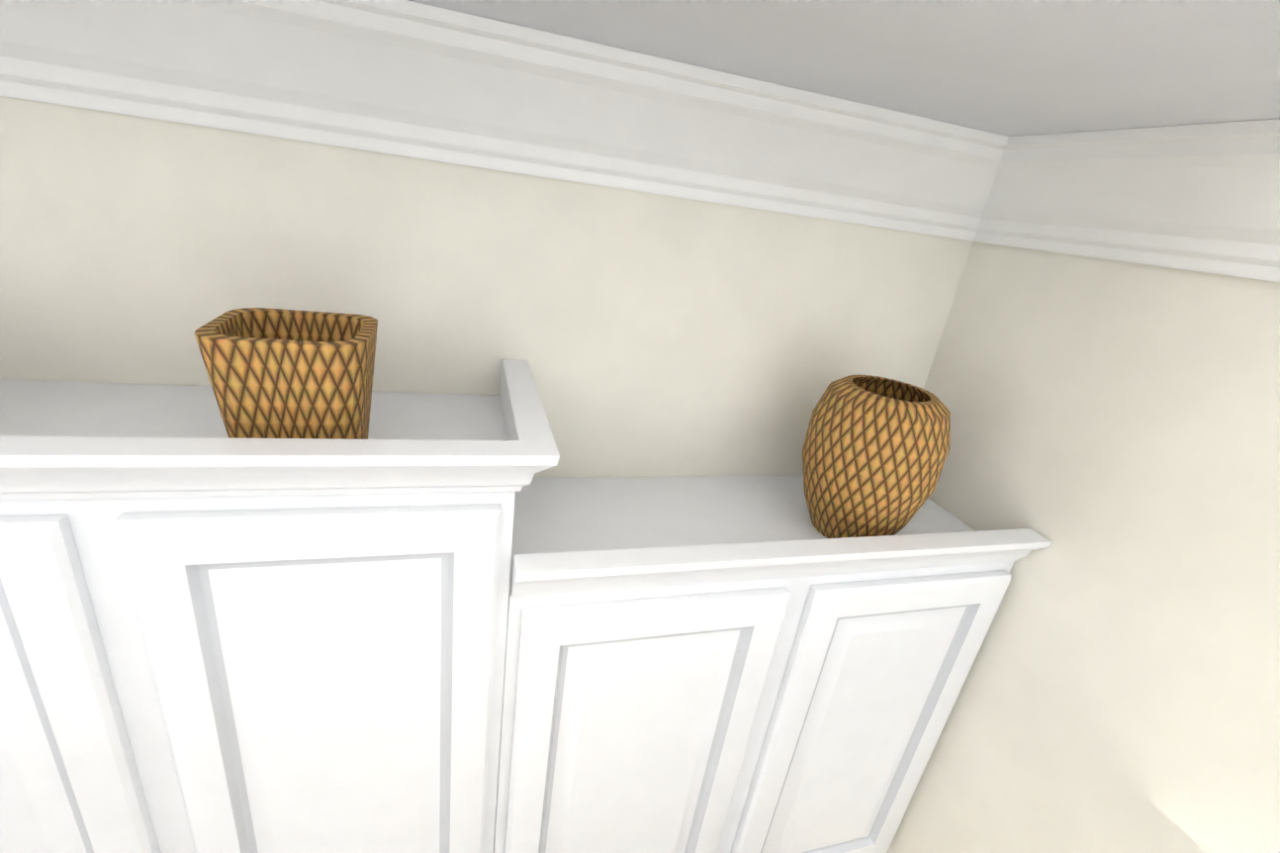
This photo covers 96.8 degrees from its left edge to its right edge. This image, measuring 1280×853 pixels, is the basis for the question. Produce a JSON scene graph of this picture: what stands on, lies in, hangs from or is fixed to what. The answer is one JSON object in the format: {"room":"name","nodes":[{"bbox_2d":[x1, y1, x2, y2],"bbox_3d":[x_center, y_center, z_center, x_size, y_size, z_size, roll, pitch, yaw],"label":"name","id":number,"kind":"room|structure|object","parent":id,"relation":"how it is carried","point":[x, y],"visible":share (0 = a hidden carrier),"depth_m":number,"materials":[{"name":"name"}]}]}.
{"room":"kitchen","nodes":[
{"label":"kitchen","id":0,"kind":"room"},
{"bbox_2d":[0,95,1279,852],"bbox_3d":[-1.580,1.453,-0.876,8.130,2.770,3.860,1,23,-18],"label":"wall","id":1,"kind":"structure","parent":0,"point":[1116,432],"depth_m":0.83,"materials":[{"name":"beige paint"}]},
{"bbox_2d":[0,358,538,852],"bbox_3d":[-0.610,0.399,0.816,0.779,0.976,0.329,1,23,-18],"label":"upper cabinet","id":2,"kind":"object","parent":1,"relation":"attached to","point":[429,623],"depth_m":0.63,"materials":[{"name":"white wood"}]},
{"bbox_2d":[193,307,377,439],"bbox_3d":[-0.376,-0.038,0.631,0.150,0.150,0.140,1,23,-18],"label":"basket","id":3,"kind":"object","parent":2,"relation":"on","point":[277,373],"visible":0.77,"depth_m":0.58,"materials":[{"name":"brown wicker"}]},
{"bbox_2d":[0,0,1008,241],"bbox_3d":[-2.491,-0.444,-0.026,6.584,0.150,0.120,1,23,-18],"label":"crown molding","id":4,"kind":"structure","parent":1,"relation":"attached to","point":[410,79],"depth_m":0.71,"materials":[{"name":"white wood"}]},
{"bbox_2d":[506,433,1051,852],"bbox_3d":[0.151,0.483,1.090,0.837,0.824,0.329,1,23,-18],"label":"upper cabinet","id":5,"kind":"object","parent":1,"relation":"attached to","point":[703,668],"depth_m":0.89,"materials":[{"name":"white wood"}]},
{"bbox_2d":[802,374,950,538],"bbox_3d":[0.373,0.059,0.930,0.210,0.255,0.210,1,23,-18],"label":"wicker vase","id":6,"kind":"object","parent":5,"relation":"on","point":[875,449],"visible":0.96,"depth_m":0.85,"materials":[{"name":"brown wicker"}]},
{"bbox_2d":[973,118,1279,281],"bbox_3d":[0.681,-0.255,0.652,0.120,0.150,0.570,1,23,-18],"label":"crown molding","id":7,"kind":"structure","parent":1,"relation":"attached to","point":[1203,197],"depth_m":0.73,"materials":[{"name":"white wood"}]},
{"bbox_2d":[408,0,1279,136],"bbox_3d":[0.871,0.147,-0.622,12.650,0.100,3.730,1,23,-18],"label":"ceiling","id":8,"kind":"structure","parent":0,"point":[1016,67],"depth_m":0.53,"materials":[{"name":"paint"}]}
]}

